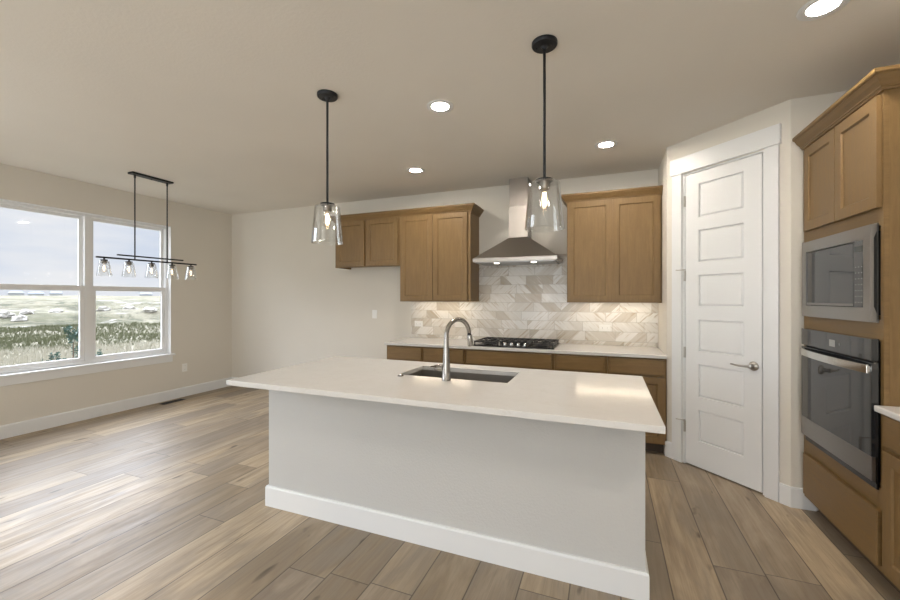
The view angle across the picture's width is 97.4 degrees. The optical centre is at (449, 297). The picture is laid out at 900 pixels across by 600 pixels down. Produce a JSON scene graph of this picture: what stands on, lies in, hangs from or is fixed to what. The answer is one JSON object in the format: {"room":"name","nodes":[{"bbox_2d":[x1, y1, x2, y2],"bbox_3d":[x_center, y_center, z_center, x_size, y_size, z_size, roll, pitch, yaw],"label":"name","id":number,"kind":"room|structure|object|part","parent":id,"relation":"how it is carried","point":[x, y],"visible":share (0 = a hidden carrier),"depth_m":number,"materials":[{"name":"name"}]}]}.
{"room":"kitchen","nodes":[
{"label":"kitchen","id":0,"kind":"room"},
{"bbox_2d":[0,163,231,425],"bbox_3d":[-5.164,0.033,2.373,0.150,2.743,8.610,0,0,22],"label":"wall","id":1,"kind":"structure","parent":0,"point":[201,307],"depth_m":5.47,"materials":[{"name":"beige paint"}]},
{"bbox_2d":[0,200,167,374],"bbox_3d":[-4.291,-0.110,4.659,0.089,1.763,1.816,0,0,22],"label":"window","id":2,"kind":"structure","parent":1,"relation":"in","point":[85,288],"depth_m":4.63,"materials":[{"name":"white plastic"}]},
{"bbox_3d":[-4.472,-0.526,4.242,0.030,0.862,0.840,0,0,22],"label":"sash","id":3,"kind":"part","parent":2,"relation":"part of","materials":[{"name":"white plastic"}]},
{"bbox_3d":[-4.439,0.297,4.229,0.032,0.886,0.840,0,0,22],"label":"sash","id":4,"kind":"part","parent":2,"relation":"part of","materials":[{"name":"white plastic"}]},
{"bbox_3d":[-4.138,-0.526,5.087,0.030,0.862,0.840,0,0,22],"label":"sash","id":5,"kind":"part","parent":2,"relation":"part of","materials":[{"name":"white plastic"}]},
{"bbox_3d":[-4.105,0.297,5.073,0.032,0.886,0.840,0,0,22],"label":"sash","id":6,"kind":"part","parent":2,"relation":"part of","materials":[{"name":"white plastic"}]},
{"bbox_2d":[0,199,170,353],"bbox_3d":[-4.221,-0.110,4.631,0.060,1.759,1.816,0,0,22],"label":"trim","id":7,"kind":"structure","parent":1,"relation":"attached to","point":[169,227],"depth_m":5.46,"materials":[{"name":"white paint"}]},
{"bbox_2d":[0,353,175,386],"bbox_3d":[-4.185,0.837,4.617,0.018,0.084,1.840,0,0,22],"label":"trim","id":8,"kind":"structure","parent":1,"relation":"attached to","point":[14,380],"depth_m":4.50,"materials":[{"name":"white paint"}]},
{"bbox_2d":[0,377,231,439],"bbox_3d":[-5.087,1.337,2.342,0.016,0.135,8.610,0,0,22],"label":"baseboard","id":9,"kind":"structure","parent":1,"relation":"attached to","point":[41,423],"depth_m":4.70,"materials":[{"name":"white paint"}]},
{"bbox_2d":[182,363,186,371],"bbox_3d":[-3.786,0.992,5.638,0.008,0.115,0.072,0,0,22],"label":"wall outlet","id":10,"kind":"object","parent":1,"relation":"attached to","point":[184,366],"visible":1,"depth_m":5.63,"materials":[{"name":"white plastic"}]},
{"bbox_2d":[232,169,657,377],"bbox_3d":[-0.014,0.033,5.044,7.760,2.743,0.150,0,0,22],"label":"wall","id":11,"kind":"structure","parent":0,"point":[291,304],"depth_m":5.67,"materials":[{"name":"beige paint"}]},
{"bbox_2d":[335,217,399,269],"bbox_3d":[-1.006,-0.696,5.170,0.964,0.600,0.345,0,0,22],"label":"upper cabinet","id":12,"kind":"object","parent":11,"relation":"attached to","point":[373,242],"visible":0.84,"depth_m":5.00,"materials":[{"name":"brown wood"}]},
{"bbox_3d":[-1.290,-0.700,5.108,0.432,0.580,0.020,0,0,22],"label":"door","id":13,"kind":"part","parent":12,"relation":"part of","materials":[{"name":"brown wood"}]},
{"bbox_3d":[-1.002,-0.408,5.180,0.964,0.024,0.324,0,0,22],"label":"light rail","id":14,"kind":"part","parent":12,"relation":"part of","materials":[{"name":"brown wood"}]},
{"bbox_3d":[-0.851,-0.700,4.934,0.453,0.580,0.020,0,0,22],"label":"door","id":15,"kind":"part","parent":12,"relation":"part of","materials":[{"name":"brown wood"}]},
{"bbox_2d":[372,310,376,317],"bbox_3d":[-1.024,0.219,5.358,0.072,0.115,0.009,0,0,22],"label":"light switch","id":16,"kind":"object","parent":11,"relation":"attached to","point":[374,312],"visible":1,"depth_m":5.35,"materials":[{"name":"white plastic"}]},
{"bbox_2d":[329,203,483,222],"bbox_3d":[-0.589,-1.027,4.983,2.001,0.086,0.385,0,0,22],"label":"crown molding","id":17,"kind":"structure","parent":11,"relation":"attached to","point":[474,208],"depth_m":4.76,"materials":[{"name":"brown wood"}]},
{"bbox_2d":[400,211,478,301],"bbox_3d":[-0.133,-0.477,4.825,0.911,1.038,0.345,0,0,22],"label":"upper cabinet","id":18,"kind":"object","parent":11,"relation":"attached to","point":[438,251],"visible":0.95,"depth_m":4.65,"materials":[{"name":"brown wood"}]},
{"bbox_3d":[-0.403,-0.481,4.757,0.428,1.018,0.020,0,0,22],"label":"door","id":19,"kind":"part","parent":18,"relation":"part of","materials":[{"name":"brown wood"}]},
{"bbox_3d":[-0.129,0.030,4.834,0.911,0.024,0.324,0,0,22],"label":"light rail","id":20,"kind":"part","parent":18,"relation":"part of","materials":[{"name":"brown wood"}]},
{"bbox_3d":[0.000,-0.481,4.597,0.425,1.018,0.020,0,0,22],"label":"door","id":21,"kind":"part","parent":18,"relation":"part of","materials":[{"name":"brown wood"}]},
{"bbox_2d":[473,177,561,265],"bbox_3d":[0.756,-0.857,4.386,0.900,0.962,0.482,0,0,22],"label":"range hood","id":22,"kind":"object","parent":11,"relation":"attached to","point":[519,248],"visible":0.96,"depth_m":4.36,"materials":[{"name":"silver metal"}]},
{"bbox_3d":[0.754,-0.386,4.383,0.840,0.010,0.415,0,0,22],"label":"filter panel","id":23,"kind":"part","parent":22,"relation":"part of","materials":[{"name":"silver metal"}]},
{"bbox_2d":[411,254,657,346],"bbox_3d":[0.827,0.006,4.624,2.864,1.004,0.012,0,0,22],"label":"backsplash","id":24,"kind":"structure","parent":11,"relation":"attached to","point":[516,301],"depth_m":4.55,"materials":[{"name":"tile"}]},
{"bbox_2d":[415,321,422,326],"bbox_3d":[-0.406,0.332,5.101,0.115,0.072,0.008,0,0,22],"label":"wall outlet","id":25,"kind":"object","parent":24,"relation":"attached to","point":[417,323],"visible":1,"depth_m":5.09,"materials":[{"name":"white plastic"}]},
{"bbox_2d":[599,325,610,331],"bbox_3d":[1.677,0.326,4.276,0.115,0.072,0.008,0,0,22],"label":"wall outlet","id":26,"kind":"object","parent":24,"relation":"attached to","point":[607,328],"visible":1,"depth_m":4.27,"materials":[{"name":"white plastic"}]},
{"bbox_2d":[562,185,662,206],"bbox_3d":[1.651,-1.027,4.097,0.943,0.086,0.385,0,0,22],"label":"crown molding","id":27,"kind":"structure","parent":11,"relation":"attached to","point":[650,190],"depth_m":3.92,"materials":[{"name":"brown wood"}]},
{"bbox_2d":[567,195,661,302],"bbox_3d":[1.686,-0.475,4.105,0.879,1.042,0.345,0,0,22],"label":"upper cabinet","id":28,"kind":"object","parent":11,"relation":"attached to","point":[614,247],"visible":1,"depth_m":3.93,"materials":[{"name":"brown wood"}]},
{"bbox_3d":[1.426,-0.479,4.033,0.428,1.022,0.020,0,0,22],"label":"door","id":29,"kind":"part","parent":28,"relation":"part of","materials":[{"name":"brown wood"}]},
{"bbox_3d":[1.690,0.034,4.114,0.879,0.024,0.324,0,0,22],"label":"light rail","id":30,"kind":"part","parent":28,"relation":"part of","materials":[{"name":"brown wood"}]},
{"bbox_3d":[1.825,-0.479,3.875,0.420,1.022,0.020,0,0,22],"label":"door","id":31,"kind":"part","parent":28,"relation":"part of","materials":[{"name":"brown wood"}]},
{"bbox_2d":[0,0,899,214],"bbox_3d":[-1.626,-1.439,0.972,7.760,0.200,8.910,0,0,22],"label":"ceiling","id":32,"kind":"structure","parent":0,"point":[217,100],"depth_m":2.48,"materials":[{"name":"paint"}]},
{"bbox_2d":[96,171,196,278],"bbox_3d":[-3.307,-0.778,4.380,0.124,1.120,1.024,0,0,22],"label":"linear chandelier","id":33,"kind":"object","parent":32,"relation":"hanging from","point":[103,261],"visible":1,"depth_m":4.33,"materials":[{"name":"black metal"}]},
{"bbox_3d":[-3.371,-0.868,4.226,0.019,0.902,0.019,0,0,22],"label":"rod","id":34,"kind":"part","parent":33,"relation":"part of","materials":[{"name":"black metal"}]},
{"bbox_3d":[-3.248,-0.868,4.536,0.019,0.902,0.019,0,0,22],"label":"rod","id":35,"kind":"part","parent":33,"relation":"part of","materials":[{"name":"black metal"}]},
{"bbox_2d":[311,89,342,243],"bbox_3d":[-0.807,-0.849,2.599,0.204,0.978,0.204,0,0,22],"label":"pendant light","id":36,"kind":"object","parent":32,"relation":"hanging from","point":[325,95],"visible":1,"depth_m":2.59,"materials":[{"name":"black metal"}]},
{"bbox_3d":[-0.807,-0.484,2.599,0.204,0.248,0.204,0,0,22],"label":"lamp shade","id":37,"kind":"part","parent":36,"relation":"part of","materials":[{"name":"clear glass"}]},
{"bbox_2d":[323,205,331,211],"bbox_3d":[-0.807,-0.590,2.599,0.056,0.040,0.056,0,0,22],"label":"socket","id":38,"kind":"object","parent":36,"relation":"attached to","point":[326,208],"depth_m":2.58,"materials":[{"name":"silver metal"}]},
{"bbox_3d":[-0.807,-0.967,2.599,0.015,0.670,0.015,0,0,22],"label":"rod","id":39,"kind":"part","parent":36,"relation":"part of","materials":[{"name":"black metal"}]},
{"bbox_2d":[407,167,424,173],"bbox_3d":[-0.361,-1.335,4.138,0.188,0.006,0.188,0,0,22],"label":"recessed light","id":40,"kind":"object","parent":32,"relation":"in","point":[415,170],"visible":1,"depth_m":4.14,"materials":[{"name":"white paint"}]},
{"bbox_2d":[427,100,453,112],"bbox_3d":[-0.068,-1.335,2.759,0.188,0.006,0.188,0,0,22],"label":"recessed light","id":41,"kind":"object","parent":32,"relation":"in","point":[437,106],"visible":1,"depth_m":2.76,"materials":[{"name":"white paint"}]},
{"bbox_2d":[525,34,564,230],"bbox_3d":[0.495,-0.849,2.071,0.204,0.978,0.204,0,0,22],"label":"pendant light","id":42,"kind":"object","parent":32,"relation":"hanging from","point":[543,44],"visible":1,"depth_m":2.06,"materials":[{"name":"black metal"}]},
{"bbox_2d":[539,181,549,190],"bbox_3d":[0.495,-0.590,2.071,0.056,0.040,0.056,0,0,22],"label":"socket","id":43,"kind":"object","parent":42,"relation":"attached to","point":[543,185],"depth_m":2.05,"materials":[{"name":"silver metal"}]},
{"bbox_3d":[0.495,-0.967,2.071,0.015,0.670,0.015,0,0,22],"label":"rod","id":44,"kind":"part","parent":42,"relation":"part of","materials":[{"name":"black metal"}]},
{"bbox_3d":[0.495,-0.484,2.071,0.204,0.248,0.204,0,0,22],"label":"lamp shade","id":45,"kind":"part","parent":42,"relation":"part of","materials":[{"name":"clear glass"}]},
{"bbox_2d":[595,140,617,148],"bbox_3d":[1.361,-1.335,3.446,0.188,0.006,0.188,0,0,22],"label":"recessed light","id":46,"kind":"object","parent":32,"relation":"in","point":[607,144],"visible":1,"depth_m":3.44,"materials":[{"name":"white paint"}]},
{"bbox_2d":[796,0,850,20],"bbox_3d":[1.712,-1.335,1.812,0.188,0.006,0.188,0,0,22],"label":"recessed light","id":47,"kind":"object","parent":32,"relation":"in","point":[816,9],"visible":1,"depth_m":1.82,"materials":[{"name":"white paint"}]},
{"bbox_2d":[0,386,899,599],"bbox_3d":[-1.626,1.504,0.972,7.760,0.200,8.910,0,0,22],"label":"floor","id":48,"kind":"structure","parent":0,"point":[156,501],"depth_m":2.33,"materials":[{"name":"brown wood"}]},
{"bbox_2d":[160,399,185,404],"bbox_3d":[-3.756,1.402,5.343,0.107,0.004,0.290,0,0,22],"label":"floor vent","id":49,"kind":"object","parent":48,"relation":"in","point":[177,400],"visible":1,"depth_m":5.35,"materials":[{"name":"black metal"}]},
{"bbox_2d":[387,345,423,361],"bbox_3d":[-0.399,0.972,4.760,0.467,0.864,0.662,0,0,22],"label":"base cabinet","id":50,"kind":"object","parent":48,"relation":"on","point":[394,352],"visible":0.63,"depth_m":4.45,"materials":[{"name":"brown wood"}]},
{"bbox_2d":[424,347,465,364],"bbox_3d":[0.048,0.972,4.582,0.492,0.864,0.662,0,0,22],"label":"base cabinet","id":51,"kind":"object","parent":48,"relation":"on","point":[431,354],"visible":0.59,"depth_m":4.28,"materials":[{"name":"brown wood"}]},
{"bbox_2d":[265,390,648,599],"bbox_3d":[-0.021,0.972,2.611,2.330,0.864,0.791,0,0,22],"label":"kitchen island","id":52,"kind":"object","parent":48,"relation":"on","point":[565,502],"visible":0.66,"depth_m":2.14,"materials":[{"name":"white paint"}]},
{"bbox_2d":[226,356,665,433],"bbox_3d":[-0.066,0.524,2.511,2.408,0.030,1.090,0,0,22],"label":"island countertop","id":53,"kind":"structure","parent":52,"relation":"on","point":[616,401],"depth_m":2.20,"materials":[{"name":"white stone"}]},
{"bbox_2d":[430,317,473,380],"bbox_3d":[0.019,0.315,2.488,0.336,0.387,0.100,0,0,-28],"label":"faucet","id":54,"kind":"object","parent":53,"relation":"on","point":[445,368],"visible":1,"depth_m":2.43,"materials":[{"name":"silver metal"}]},
{"bbox_3d":[-0.080,0.433,2.432,0.058,0.042,0.100,0,0,22],"label":"handle","id":55,"kind":"part","parent":54,"relation":"part of","materials":[{"name":"silver metal"}]},
{"bbox_2d":[409,370,514,382],"bbox_3d":[0.067,0.653,2.670,0.751,0.226,0.381,0,0,22],"label":"sink","id":56,"kind":"object","parent":53,"relation":"in","point":[427,373],"visible":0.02,"depth_m":2.84,"materials":[{"name":"silver metal"}]},
{"bbox_3d":[-0.021,1.337,2.611,2.330,0.135,0.791,0,0,22],"label":"baseboard","id":57,"kind":"part","parent":52,"relation":"part of","materials":[{"name":"white paint"}]},
{"bbox_2d":[466,349,554,369],"bbox_3d":[0.707,0.972,4.322,0.921,0.864,0.662,0,0,22],"label":"drawer","id":58,"kind":"object","parent":48,"relation":"on","point":[513,359],"visible":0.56,"depth_m":4.00,"materials":[{"name":"brown wood"}]},
{"bbox_2d":[384,337,666,358],"bbox_3d":[0.702,0.524,4.321,2.874,0.030,0.667,0,0,22],"label":"countertop","id":59,"kind":"structure","parent":58,"relation":"on","point":[562,348],"depth_m":4.02,"materials":[{"name":"white stone"}]},
{"bbox_2d":[474,337,559,349],"bbox_3d":[0.725,0.484,4.289,0.850,0.050,0.520,0,0,22],"label":"cooktop","id":60,"kind":"object","parent":59,"relation":"in","point":[495,341],"visible":0.99,"depth_m":4.18,"materials":[{"name":"black metal"}]},
{"bbox_2d":[555,353,606,373],"bbox_3d":[1.360,0.972,4.063,0.479,0.864,0.662,0,0,22],"label":"drawer","id":61,"kind":"object","parent":48,"relation":"on","point":[563,362],"visible":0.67,"depth_m":3.75,"materials":[{"name":"brown wood"}]},
{"bbox_2d":[607,356,666,452],"bbox_3d":[1.811,0.972,3.885,0.487,0.864,0.662,0,0,22],"label":"base cabinet","id":62,"kind":"object","parent":48,"relation":"on","point":[653,371],"visible":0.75,"depth_m":3.54,"materials":[{"name":"brown wood"}]},
{"bbox_3d":[1.696,0.623,3.587,0.451,0.138,0.024,0,0,22],"label":"drawer","id":63,"kind":"part","parent":62,"relation":"part of","materials":[{"name":"brown wood"}]},
{"bbox_3d":[1.697,1.004,3.589,0.451,0.584,0.020,0,0,22],"label":"door","id":64,"kind":"part","parent":62,"relation":"part of","materials":[{"name":"brown wood"}]},
{"bbox_2d":[803,88,899,592],"bbox_3d":[2.491,0.204,2.136,0.658,2.400,0.812,0,0,22],"label":"tall cabinet","id":65,"kind":"object","parent":48,"relation":"on","point":[852,172],"visible":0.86,"depth_m":2.01,"materials":[{"name":"brown wood"}]},
{"bbox_3d":[2.258,-0.701,2.411,0.020,0.534,0.374,0,0,22],"label":"door","id":66,"kind":"part","parent":65,"relation":"part of","materials":[{"name":"brown wood"}]},
{"bbox_2d":[800,328,880,489],"bbox_3d":[2.422,0.561,2.147,0.636,0.726,0.748,0,0,22],"label":"wall oven","id":67,"kind":"object","parent":65,"relation":"in","point":[841,373],"visible":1,"depth_m":2.12,"materials":[{"name":"silver"}]},
{"bbox_3d":[2.141,0.344,2.243,0.042,0.044,0.708,0,0,22],"label":"handle","id":68,"kind":"part","parent":67,"relation":"part of","materials":[{"name":"silver metal"}]},
{"bbox_3d":[2.175,0.538,2.236,0.026,0.452,0.732,0,0,22],"label":"door glass","id":69,"kind":"part","parent":67,"relation":"part of","materials":[{"name":"black glass"}]},
{"bbox_3d":[2.175,0.249,2.236,0.026,0.103,0.732,0,0,22],"label":"control panel","id":70,"kind":"part","parent":67,"relation":"part of","materials":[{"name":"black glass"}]},
{"bbox_3d":[2.182,0.828,2.234,0.010,0.128,0.731,0,0,22],"label":"door","id":71,"kind":"part","parent":67,"relation":"part of","materials":[{"name":"silver metal"}]},
{"bbox_2d":[802,223,880,322],"bbox_3d":[2.393,-0.122,2.171,0.468,0.484,0.734,0,0,22],"label":"microwave","id":72,"kind":"object","parent":65,"relation":"in","point":[841,272],"visible":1,"depth_m":2.13,"materials":[{"name":"silver metal"}]},
{"bbox_3d":[2.194,0.036,2.295,0.001,0.013,0.505,0,0,22],"label":"glass trim","id":73,"kind":"part","parent":72,"relation":"part of","materials":[{"name":"silver metal"}]},
{"bbox_3d":[2.202,-0.121,2.292,0.016,0.330,0.506,0,0,22],"label":"door glass","id":74,"kind":"part","parent":72,"relation":"part of","materials":[{"name":"black glass"}]},
{"bbox_3d":[2.090,-0.121,2.011,0.016,0.338,0.090,0,0,22],"label":"control panel","id":75,"kind":"part","parent":72,"relation":"part of","materials":[{"name":"black glass"}]},
{"bbox_3d":[2.189,1.147,2.238,0.020,0.266,0.762,0,0,22],"label":"drawer","id":76,"kind":"part","parent":65,"relation":"part of","materials":[{"name":"brown wood"}]},
{"bbox_2d":[792,64,899,149],"bbox_3d":[2.462,-1.027,2.117,0.698,0.086,0.878,0,0,22],"label":"crown molding","id":77,"kind":"structure","parent":65,"relation":"attached to","point":[879,79],"depth_m":2.06,"materials":[{"name":"brown wood"}]},
{"bbox_3d":[2.118,-0.701,2.059,0.020,0.534,0.371,0,0,22],"label":"door","id":78,"kind":"part","parent":65,"relation":"part of","materials":[{"name":"brown wood"}]},
{"bbox_2d":[882,415,899,589],"bbox_3d":[2.232,0.972,1.480,0.658,0.864,0.595,0,0,22],"label":"base cabinet","id":79,"kind":"object","parent":48,"relation":"on","point":[890,454],"visible":0.86,"depth_m":1.79,"materials":[{"name":"brown wood"}]},
{"bbox_3d":[1.934,0.620,1.595,0.020,0.144,0.546,0,0,22],"label":"drawer","id":80,"kind":"part","parent":79,"relation":"part of","materials":[{"name":"brown wood"}]},
{"bbox_3d":[2.012,0.972,0.924,0.658,0.864,0.598,0,0,22],"label":"base cabinet","id":81,"kind":"object","parent":48,"relation":"on","visible":0},
{"bbox_2d":[874,405,899,420],"bbox_3d":[2.110,0.524,1.195,0.675,0.030,1.216,0,0,22],"label":"countertop","id":82,"kind":"structure","parent":81,"relation":"on","point":[893,412],"depth_m":1.80,"materials":[{"name":"white stone"}]},
{"bbox_2d":[658,148,666,354],"bbox_3d":[2.092,0.033,3.789,0.100,2.743,0.635,0,0,22],"label":"wall","id":83,"kind":"structure","parent":0,"point":[662,170],"depth_m":3.72,"materials":[{"name":"beige paint"}]},
{"bbox_2d":[667,99,790,485],"bbox_3d":[2.158,0.033,3.106,0.100,2.743,0.928,0,0,-23],"label":"wall","id":84,"kind":"structure","parent":0,"point":[779,113],"depth_m":2.72,"materials":[{"name":"beige paint"}]},
{"bbox_2d":[664,441,671,458],"bbox_3d":[1.932,1.337,3.520,0.042,0.135,0.135,0,0,2],"label":"baseboard","id":85,"kind":"structure","parent":84,"relation":"attached to","point":[668,445],"depth_m":3.48,"materials":[{"name":"white paint"}]},
{"bbox_2d":[676,153,762,492],"bbox_3d":[2.090,0.178,3.108,0.097,2.428,0.650,0,0,-23],"label":"door","id":86,"kind":"structure","parent":84,"relation":"in","point":[723,204],"depth_m":3.06,"materials":[{"name":"white paint"}]},
{"bbox_3d":[2.159,0.495,2.905,0.062,0.066,0.169,0,0,-23],"label":"handle","id":87,"kind":"part","parent":86,"relation":"part of","materials":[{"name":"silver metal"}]},
{"bbox_2d":[672,144,778,501],"bbox_3d":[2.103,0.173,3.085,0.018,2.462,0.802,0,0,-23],"label":"trim","id":88,"kind":"structure","parent":84,"relation":"attached to","point":[771,154],"depth_m":2.78,"materials":[{"name":"white paint"}]},
{"bbox_2d":[670,123,780,176],"bbox_3d":[2.100,-1.127,3.084,0.024,0.137,0.827,0,0,-23],"label":"trim","id":89,"kind":"structure","parent":84,"relation":"attached to","point":[761,139],"depth_m":3.01,"materials":[{"name":"white paint"}]},
{"bbox_2d":[779,483,816,510],"bbox_3d":[2.328,1.337,2.646,0.190,0.135,0.049,0,0,36],"label":"baseboard","id":90,"kind":"structure","parent":84,"relation":"attached to","point":[793,497],"depth_m":2.64,"materials":[{"name":"white paint"}]},
{"bbox_2d":[791,91,846,510],"bbox_3d":[2.643,0.033,2.578,0.704,2.743,0.101,0,0,22],"label":"wall","id":91,"kind":"structure","parent":0,"point":[804,110],"depth_m":2.65,"materials":[{"name":"beige paint"}]},
{"label":"outside","id":92,"kind":"structure","parent":0,"visible":0},
{"bbox_2d":[0,295,160,364],"bbox_3d":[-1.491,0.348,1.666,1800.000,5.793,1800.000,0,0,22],"label":"ground","id":93,"kind":"structure","parent":92,"point":[41,305],"depth_m":52.39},
{"bbox_2d":[0,311,15,317],"bbox_3d":[-50.916,2.069,45.253,1.376,1.239,1.727,0,0,22],"label":"boulder","id":94,"kind":"object","parent":93,"relation":"on","point":[3,314],"visible":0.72,"depth_m":44.93,"materials":[{"name":"stone"}]},
{"bbox_2d":[8,291,23,295],"bbox_3d":[-443.732,-4.477,403.858,14.532,5.600,15.114,0,0,22],"label":"house","id":95,"kind":"structure","parent":93,"relation":"on","point":[9,292],"depth_m":401.25,"materials":[{"name":"grey"}]},
{"bbox_2d":[11,315,27,321],"bbox_3d":[-48.647,2.420,44.626,1.312,1.023,1.513,0,0,-44],"label":"boulder","id":96,"kind":"object","parent":93,"relation":"on","point":[19,317],"visible":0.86,"depth_m":44.35,"materials":[{"name":"stone"}]},
{"bbox_2d":[20,309,33,314],"bbox_3d":[-51.164,1.752,47.724,1.284,0.895,1.250,0,0,38],"label":"boulder","id":97,"kind":"object","parent":93,"relation":"on","point":[23,311],"visible":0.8,"depth_m":47.47,"materials":[{"name":"stone"}]},
{"bbox_2d":[27,291,44,295],"bbox_3d":[-448.578,-4.209,427.992,15.076,5.600,16.179,0,0,22],"label":"house","id":98,"kind":"structure","parent":93,"relation":"on","point":[30,293],"depth_m":424.95,"materials":[{"name":"grey"}]},
{"bbox_2d":[48,351,60,360],"bbox_3d":[-8.783,2.048,8.770,0.258,1.712,0.236,0,0,22],"label":"shrub","id":99,"kind":"object","parent":93,"relation":"on","point":[58,352],"visible":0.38,"depth_m":8.77,"materials":[{"name":"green plant"}]},
{"bbox_2d":[49,291,61,295],"bbox_3d":[-430.788,-4.518,431.882,14.471,5.600,14.471,0,0,22],"label":"house","id":100,"kind":"structure","parent":93,"relation":"on","point":[52,293],"depth_m":429.12,"materials":[{"name":"grey"}]},
{"bbox_2d":[49,308,63,312],"bbox_3d":[-50.833,1.750,50.941,1.662,0.899,1.180,0,0,-5],"label":"boulder","id":101,"kind":"object","parent":93,"relation":"on","point":[57,310],"visible":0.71,"depth_m":50.62,"materials":[{"name":"stone"}]},
{"bbox_2d":[62,325,77,357],"bbox_3d":[-8.595,1.758,9.063,0.264,2.294,0.436,0,0,39],"label":"sapling","id":102,"kind":"object","parent":93,"relation":"on","point":[71,337],"visible":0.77,"depth_m":9.02,"materials":[{"name":"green plant"}]},
{"bbox_2d":[71,344,77,357],"bbox_3d":[-9.121,2.014,9.660,0.264,1.780,0.263,0,0,38],"label":"shrub","id":103,"kind":"object","parent":93,"relation":"on","point":[72,344],"visible":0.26,"depth_m":9.64,"materials":[{"name":"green plant"}]},
{"bbox_2d":[0,321,160,352],"bbox_3d":[-32.438,2.777,30.707,26.853,0.738,25.795,0,0,43],"label":"weeds","id":104,"kind":"object","parent":93,"relation":"on","point":[4,343],"visible":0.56,"depth_m":30.13,"materials":[{"name":"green plant"}]},
{"bbox_2d":[0,339,160,366],"bbox_3d":[-16.105,2.765,13.516,14.706,0.674,24.594,0,0,-40],"label":"grass","id":105,"kind":"structure","parent":93,"relation":"on","point":[24,358],"depth_m":20.80,"materials":[{"name":"beige plant"}]},
{"bbox_2d":[96,306,110,310],"bbox_3d":[-46.138,1.666,52.664,1.217,1.104,1.537,0,0,-3],"label":"boulder","id":106,"kind":"object","parent":93,"relation":"on","point":[103,308],"visible":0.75,"depth_m":52.30,"materials":[{"name":"stone"}]},
{"bbox_2d":[123,306,136,309],"bbox_3d":[-46.549,1.588,57.482,1.046,0.960,1.954,0,0,14],"label":"boulder","id":107,"kind":"object","parent":93,"relation":"on","point":[125,307],"visible":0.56,"depth_m":57.05,"materials":[{"name":"stone"}]},
{"bbox_2d":[140,292,151,295],"bbox_3d":[-390.339,-4.341,507.184,16.619,5.600,17.659,0,0,22],"label":"house","id":108,"kind":"structure","parent":93,"relation":"on","point":[141,293],"depth_m":504.14,"materials":[{"name":"grey"}]},
{"bbox_2d":[143,307,156,312],"bbox_3d":[-40.956,1.656,54.119,1.893,0.856,1.708,0,0,22],"label":"boulder","id":109,"kind":"object","parent":93,"relation":"on","point":[146,309],"visible":0.98,"depth_m":53.68,"materials":[{"name":"stone"}]}
]}

